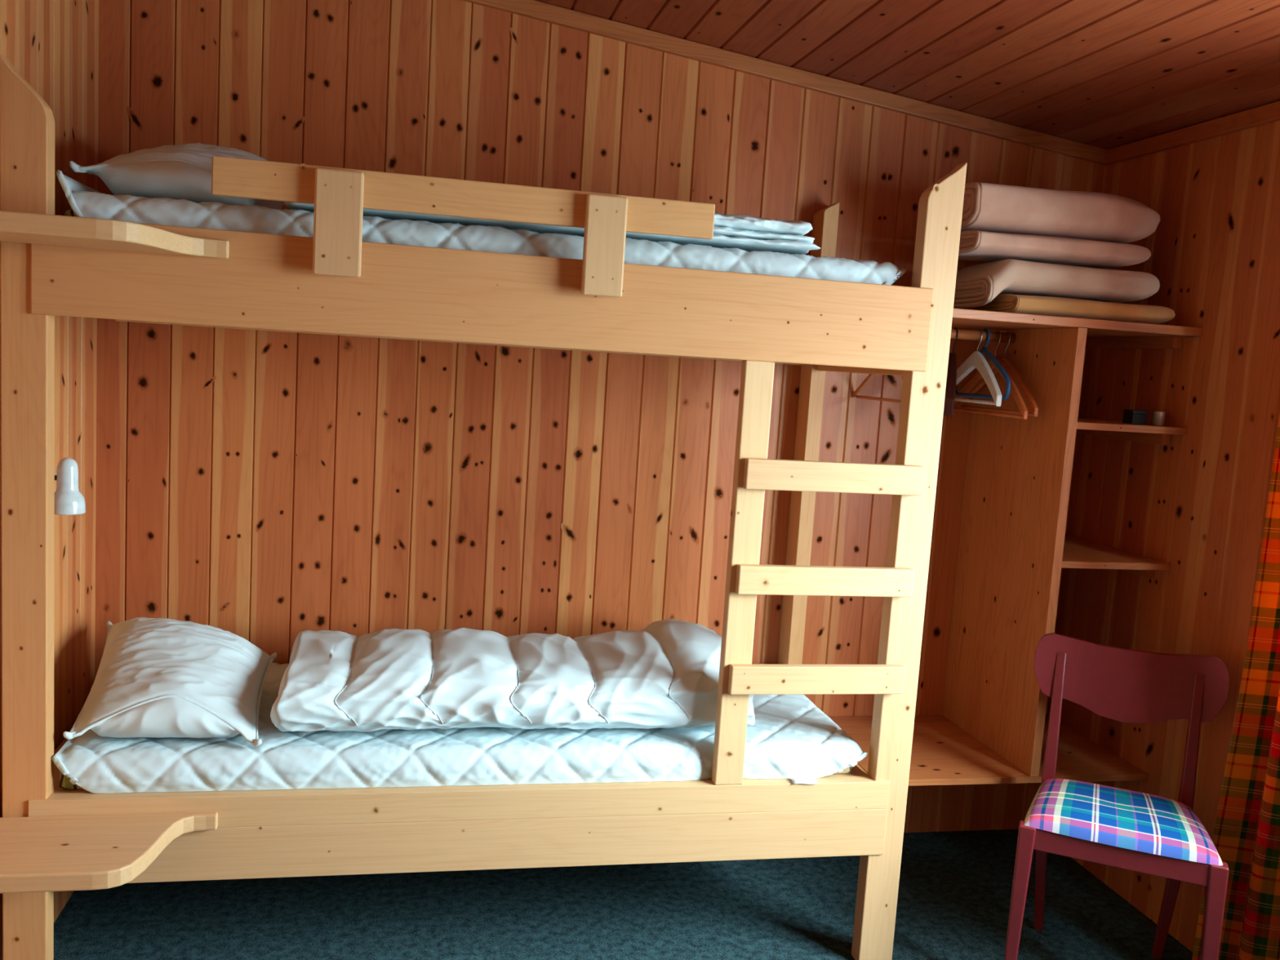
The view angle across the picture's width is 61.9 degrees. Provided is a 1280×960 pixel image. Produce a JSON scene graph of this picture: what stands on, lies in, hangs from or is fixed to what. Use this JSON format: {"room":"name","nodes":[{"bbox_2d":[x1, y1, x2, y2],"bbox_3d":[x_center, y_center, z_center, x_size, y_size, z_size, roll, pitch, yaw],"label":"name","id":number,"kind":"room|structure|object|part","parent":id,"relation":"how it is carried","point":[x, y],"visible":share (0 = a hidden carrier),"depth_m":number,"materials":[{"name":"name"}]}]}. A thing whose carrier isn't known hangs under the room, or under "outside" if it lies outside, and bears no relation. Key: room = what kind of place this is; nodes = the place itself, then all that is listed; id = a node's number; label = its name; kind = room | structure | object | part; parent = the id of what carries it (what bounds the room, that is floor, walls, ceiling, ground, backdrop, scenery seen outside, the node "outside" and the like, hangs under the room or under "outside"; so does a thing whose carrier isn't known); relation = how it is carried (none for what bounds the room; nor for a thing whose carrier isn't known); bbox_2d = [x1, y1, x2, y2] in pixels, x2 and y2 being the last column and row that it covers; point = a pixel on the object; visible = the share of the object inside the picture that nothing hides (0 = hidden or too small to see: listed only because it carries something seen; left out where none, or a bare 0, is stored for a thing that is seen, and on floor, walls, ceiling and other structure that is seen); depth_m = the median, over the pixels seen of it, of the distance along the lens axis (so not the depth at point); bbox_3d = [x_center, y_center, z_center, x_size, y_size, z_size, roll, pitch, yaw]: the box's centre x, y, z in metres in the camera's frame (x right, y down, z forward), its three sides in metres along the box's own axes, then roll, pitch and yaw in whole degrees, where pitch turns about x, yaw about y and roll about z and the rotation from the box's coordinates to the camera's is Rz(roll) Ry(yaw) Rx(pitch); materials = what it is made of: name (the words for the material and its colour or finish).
{"room":"cabin bedroom","nodes":[
{"label":"cabin bedroom","id":0,"kind":"room"},
{"bbox_2d":[0,0,98,959],"bbox_3d":[-1.008,0.083,0.413,0.101,2.647,5.148,2,7,-12],"label":"wall","id":1,"kind":"structure","parent":0,"point":[53,45],"depth_m":2.68,"materials":[{"name":"brown wood"}]},
{"bbox_2d":[54,457,85,515],"bbox_3d":[-1.338,0.014,2.461,0.106,0.133,0.080,2,7,-12],"label":"wall lamp","id":2,"kind":"object","parent":1,"relation":"attached to","point":[68,500],"visible":0.8,"depth_m":2.45,"materials":[{"name":"white plastic"}]},
{"bbox_2d":[94,0,1106,832],"bbox_3d":[-0.029,-0.176,3.266,3.029,2.649,0.101,2,7,-12],"label":"wall","id":3,"kind":"structure","parent":0,"point":[264,488],"depth_m":3.10,"materials":[{"name":"brown wood"}]},
{"bbox_2d":[462,0,1108,165],"bbox_3d":[0.052,-1.268,3.086,2.989,0.406,0.024,2,7,-12],"label":"trim","id":4,"kind":"structure","parent":3,"relation":"attached to","point":[533,9],"depth_m":3.17,"materials":[{"name":"brown wood"}]},
{"bbox_2d":[827,307,1202,786],"bbox_3d":[1.056,0.197,3.218,0.858,1.352,0.524,2,7,-12],"label":"wardrobe","id":5,"kind":"object","parent":3,"relation":"attached to","point":[1014,547],"visible":0.81,"depth_m":3.15,"materials":[{"name":"brown wood"}]},
{"bbox_2d":[853,373,902,403],"bbox_3d":[0.728,-0.347,3.141,0.027,0.230,0.400,2,7,-12],"label":"clothes hanger","id":6,"kind":"object","parent":5,"relation":"hanging from","point":[869,376],"visible":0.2,"depth_m":3.26,"materials":[{"name":"wood"}]},
{"bbox_2d":[942,327,958,415],"bbox_3d":[0.918,-0.327,3.187,0.043,0.257,0.310,5,6,9],"label":"clothes hanger","id":7,"kind":"object","parent":5,"relation":"hanging from","point":[950,389],"visible":0.65,"depth_m":3.08,"materials":[{"name":"black wood"}]},
{"bbox_2d":[954,328,1001,406],"bbox_3d":[0.999,-0.341,3.198,0.035,0.222,0.360,2,7,-12],"label":"clothes hanger","id":8,"kind":"object","parent":5,"relation":"hanging from","point":[976,360],"visible":0.79,"depth_m":3.15,"materials":[{"name":"plastic"}]},
{"bbox_2d":[955,328,1010,399],"bbox_3d":[1.029,-0.350,3.204,0.012,0.210,0.322,2,7,-12],"label":"clothes hanger","id":9,"kind":"object","parent":5,"relation":"hanging from","point":[984,348],"visible":0.77,"depth_m":3.16,"materials":[{"name":"blue plastic"}]},
{"bbox_3d":[0.903,-0.436,3.166,0.454,0.029,0.029,2,7,-12],"label":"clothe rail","id":10,"kind":"part","parent":5,"relation":"part of","materials":[{"name":"brown wood"}]},
{"bbox_2d":[827,714,1148,786],"bbox_3d":[1.016,0.822,3.288,0.858,0.018,0.524,2,7,-12],"label":"shelf","id":11,"kind":"object","parent":5,"relation":"attached to","point":[945,751],"depth_m":3.18,"materials":[{"name":"brown wood"}]},
{"bbox_2d":[953,330,1027,419],"bbox_3d":[1.057,-0.323,3.213,0.030,0.253,0.450,2,7,-12],"label":"clothes hanger","id":12,"kind":"object","parent":5,"relation":"hanging from","point":[977,377],"visible":0.76,"depth_m":3.18,"materials":[{"name":"wood"}]},
{"bbox_2d":[960,331,1038,416],"bbox_3d":[1.089,-0.327,3.219,0.030,0.243,0.450,2,7,-12],"label":"clothes hanger","id":13,"kind":"object","parent":5,"relation":"hanging from","point":[1011,370],"visible":0.73,"depth_m":3.17,"materials":[{"name":"wood"}]},
{"bbox_2d":[962,293,1175,324],"bbox_3d":[1.228,-0.490,3.094,0.501,0.059,0.334,2,7,-12],"label":"folded blanket","id":14,"kind":"object","parent":5,"relation":"on","point":[1007,303],"visible":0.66,"depth_m":2.94,"materials":[{"name":"beige fabric"}]},
{"bbox_2d":[953,258,1159,308],"bbox_3d":[1.169,-0.548,3.082,0.524,0.138,0.322,2,7,-12],"label":"folded blanket","id":15,"kind":"object","parent":14,"relation":"on","point":[977,285],"visible":0.89,"depth_m":2.95,"materials":[{"name":"beige fabric"}]},
{"bbox_2d":[958,230,1151,268],"bbox_3d":[1.132,-0.655,3.054,0.538,0.064,0.310,2,7,-12],"label":"folded blanket","id":16,"kind":"object","parent":15,"relation":"on","point":[978,246],"visible":0.81,"depth_m":2.92,"materials":[{"name":"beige fabric"}]},
{"bbox_2d":[960,182,1159,243],"bbox_3d":[1.141,-0.756,3.046,0.566,0.132,0.308,2,7,-12],"label":"folded blanket","id":17,"kind":"object","parent":16,"relation":"on","point":[987,206],"visible":0.77,"depth_m":2.91,"materials":[{"name":"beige fabric"}]},
{"bbox_2d":[951,307,1202,337],"bbox_3d":[1.098,-0.461,3.144,0.858,0.025,0.524,2,7,-12],"label":"shelf","id":18,"kind":"object","parent":5,"relation":"attached to","point":[1017,324],"depth_m":2.94,"materials":[{"name":"brown wood"}]},
{"bbox_2d":[1061,533,1170,570],"bbox_3d":[1.298,0.213,3.277,0.358,0.020,0.512,2,7,-12],"label":"shelf","id":19,"kind":"object","parent":5,"relation":"attached to","point":[1077,553],"depth_m":3.09,"materials":[{"name":"brown wood"}]},
{"bbox_2d":[1076,416,1186,435],"bbox_3d":[1.323,-0.175,3.233,0.358,0.020,0.512,2,7,-12],"label":"shelf","id":20,"kind":"object","parent":5,"relation":"attached to","point":[1110,426],"depth_m":3.00,"materials":[{"name":"brown wood"}]},
{"bbox_2d":[1122,408,1148,424],"bbox_3d":[1.435,-0.183,3.094,0.053,0.040,0.041,2,7,-18],"label":"box","id":21,"kind":"object","parent":5,"relation":"on","point":[1130,416],"visible":1,"depth_m":3.08,"materials":[{"name":"black"}]},
{"bbox_3d":[1.436,-0.198,3.092,0.053,0.010,0.041,2,7,-18],"label":"lid","id":22,"kind":"part","parent":21,"relation":"part of","materials":[{"name":"black"}]},
{"bbox_2d":[1151,410,1165,426],"bbox_3d":[1.494,-0.177,3.076,0.034,0.041,0.034,2,7,-12],"label":"cup","id":23,"kind":"object","parent":5,"relation":"on","point":[1158,417],"visible":1,"depth_m":3.06,"materials":[{"name":"ceramic"}]},
{"bbox_2d":[53,828,1192,959],"bbox_3d":[0.414,1.504,0.893,3.189,0.100,5.300,2,7,-12],"label":"floor","id":24,"kind":"structure","parent":0,"point":[953,900],"depth_m":2.93,"materials":[{"name":"teal carpet"}]},
{"bbox_2d":[0,53,967,959],"bbox_3d":[-0.359,0.178,2.666,2.113,2.038,1.014,2,7,-12],"label":"bunk bed","id":25,"kind":"object","parent":24,"relation":"on","point":[332,282],"visible":0.95,"depth_m":2.41,"materials":[{"name":"brown wood"}]},
{"bbox_3d":[-1.294,0.165,2.257,0.088,2.038,0.050,2,7,-12],"label":"post","id":26,"kind":"part","parent":25,"relation":"part of","materials":[{"name":"brown wood"}]},
{"bbox_3d":[-1.433,0.732,2.630,0.022,0.134,0.594,2,7,-12],"label":"rail","id":27,"kind":"part","parent":25,"relation":"part of","materials":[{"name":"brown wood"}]},
{"bbox_2d":[63,208,75,216],"bbox_3d":[-0.359,-0.524,2.732,1.876,0.096,0.602,2,7,-12],"label":"mattress","id":28,"kind":"object","parent":25,"relation":"on","point":[69,212],"visible":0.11,"depth_m":2.24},
{"bbox_2d":[56,168,906,284],"bbox_3d":[-0.348,-0.576,2.733,1.903,0.141,0.693,2,7,-12],"label":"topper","id":29,"kind":"object","parent":28,"relation":"on","point":[83,200],"visible":0.62,"depth_m":2.38,"materials":[{"name":"fabric"}]},
{"bbox_2d":[69,142,284,209],"bbox_3d":[-1.045,-0.724,2.546,0.433,0.164,0.514,2,7,-12],"label":"pillow","id":30,"kind":"object","parent":29,"relation":"on","point":[176,171],"visible":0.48,"depth_m":2.33,"materials":[{"name":"white fabric"}]},
{"bbox_2d":[283,201,820,254],"bbox_3d":[-0.221,-0.652,2.705,1.269,0.088,0.563,2,7,-12],"label":"duvet","id":31,"kind":"object","parent":29,"relation":"on","point":[743,232],"visible":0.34,"depth_m":2.54,"materials":[{"name":"white fabric"}]},
{"bbox_2d":[0,812,217,893],"bbox_3d":[-1.131,0.762,2.194,0.452,0.037,0.270,2,7,-12],"label":"shelf","id":32,"kind":"object","parent":25,"relation":"attached to","point":[40,851],"depth_m":2.18,"materials":[{"name":"brown wood"}]},
{"bbox_2d":[0,210,229,258],"bbox_3d":[-1.053,-0.474,2.055,0.452,0.037,0.270,2,7,-12],"label":"shelf","id":33,"kind":"object","parent":25,"relation":"attached to","point":[19,231],"depth_m":2.05,"materials":[{"name":"brown wood"}]},
{"bbox_2d":[58,766,851,789],"bbox_3d":[-0.431,0.658,2.852,1.876,0.054,0.627,2,7,-12],"label":"mattress","id":34,"kind":"object","parent":25,"relation":"on","point":[64,783],"visible":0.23,"depth_m":2.36,"materials":[{"name":"fabric"}]},
{"bbox_3d":[-0.349,0.820,2.526,1.992,0.195,0.040,2,7,-12],"label":"rail","id":35,"kind":"part","parent":25,"relation":"part of","materials":[{"name":"brown wood"}]},
{"bbox_2d":[51,662,867,793],"bbox_3d":[-0.419,0.636,2.844,1.903,0.091,0.744,2,7,-12],"label":"mattress","id":36,"kind":"object","parent":25,"relation":"on","point":[790,737],"visible":0.44,"depth_m":2.53,"materials":[{"name":"fabric"}]},
{"bbox_2d":[63,617,276,746],"bbox_3d":[-1.144,0.469,2.640,0.479,0.193,0.602,2,7,-12],"label":"pillow","id":37,"kind":"object","parent":36,"relation":"on","point":[157,677],"visible":1,"depth_m":2.49,"materials":[{"name":"white fabric"}]},
{"bbox_2d":[270,618,755,732],"bbox_3d":[-0.322,0.494,2.810,1.199,0.209,0.568,2,7,-12],"label":"duvet","id":38,"kind":"object","parent":36,"relation":"on","point":[664,673],"visible":0.95,"depth_m":2.62,"materials":[{"name":"white fabric"}]},
{"bbox_3d":[-0.448,-0.453,3.064,1.951,0.129,0.045,2,7,-12],"label":"rail","id":39,"kind":"part","parent":25,"relation":"part of","materials":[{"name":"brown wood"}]},
{"bbox_3d":[-0.269,-0.402,2.389,1.987,0.200,0.040,2,7,-12],"label":"rail","id":40,"kind":"part","parent":25,"relation":"part of","materials":[{"name":"brown wood"}]},
{"bbox_3d":[0.498,0.169,3.318,0.047,2.019,0.093,2,7,-12],"label":"post","id":41,"kind":"part","parent":25,"relation":"part of","materials":[{"name":"brown wood"}]},
{"bbox_3d":[0.610,-0.364,2.921,0.022,0.142,0.594,2,7,-12],"label":"rail","id":42,"kind":"part","parent":25,"relation":"part of","materials":[{"name":"brown wood"}]},
{"bbox_3d":[0.535,0.819,3.054,0.022,0.154,0.594,2,7,-12],"label":"rail","id":43,"kind":"part","parent":25,"relation":"part of","materials":[{"name":"brown wood"}]},
{"bbox_3d":[0.669,0.244,2.678,0.094,2.034,0.050,2,7,-12],"label":"post","id":44,"kind":"part","parent":25,"relation":"part of","materials":[{"name":"brown wood"}]},
{"bbox_2d":[1004,632,1229,959],"bbox_3d":[1.209,0.874,2.709,0.471,0.846,0.436,6,7,22],"label":"dining chair","id":45,"kind":"object","parent":24,"relation":"on","point":[1140,832],"visible":1,"depth_m":2.75,"materials":[{"name":"red paint"}]},
{"bbox_3d":[0.931,1.064,2.628,0.042,0.452,0.041,6,7,22],"label":"leg","id":46,"kind":"part","parent":45,"relation":"part of","materials":[{"name":"red paint"}]},
{"bbox_3d":[1.124,0.867,2.933,0.047,0.800,0.084,6,7,22],"label":"leg","id":47,"kind":"part","parent":45,"relation":"part of","materials":[{"name":"red paint"}]},
{"bbox_3d":[1.302,0.542,2.852,0.471,0.208,0.050,6,7,22],"label":"backrest","id":48,"kind":"part","parent":45,"relation":"part of","materials":[{"name":"red paint"}]},
{"bbox_3d":[1.423,0.899,2.814,0.047,0.800,0.084,6,7,22],"label":"leg","id":49,"kind":"part","parent":45,"relation":"part of","materials":[{"name":"red paint"}]},
{"bbox_3d":[1.316,1.105,2.475,0.042,0.452,0.041,6,7,22],"label":"leg","id":50,"kind":"part","parent":45,"relation":"part of","materials":[{"name":"red paint"}]},
{"bbox_2d":[535,0,1279,149],"bbox_3d":[0.575,-1.038,0.608,3.189,0.487,5.300,2,7,-12],"label":"ceiling","id":51,"kind":"structure","parent":0,"point":[1106,74],"depth_m":2.78,"materials":[{"name":"brown wood"}]},
{"bbox_2d":[1038,120,1279,951],"bbox_3d":[1.998,0.381,1.084,0.101,2.285,5.140,2,7,-12],"label":"wall","id":52,"kind":"structure","parent":0,"point":[1196,504],"depth_m":3.01,"materials":[{"name":"brown wood"}]},
{"bbox_2d":[1105,100,1279,164],"bbox_3d":[2.013,-0.720,0.939,0.024,0.045,5.080,2,7,-12],"label":"trim","id":53,"kind":"structure","parent":52,"relation":"attached to","point":[1269,113],"depth_m":3.00,"materials":[{"name":"brown wood"}]},
{"bbox_3d":[1.832,-0.688,1.595,0.091,0.020,2.120,2,7,-12],"label":"curtain rod","id":54,"kind":"object","parent":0,"visible":0},
{"bbox_2d":[1191,414,1279,959],"bbox_3d":[1.567,0.255,2.489,0.127,2.128,0.335,2,7,-12],"label":"curtain","id":55,"kind":"object","parent":54,"relation":"hanging from","point":[1246,837],"visible":0.96,"depth_m":2.62,"materials":[{"name":"fabric"}]}
]}

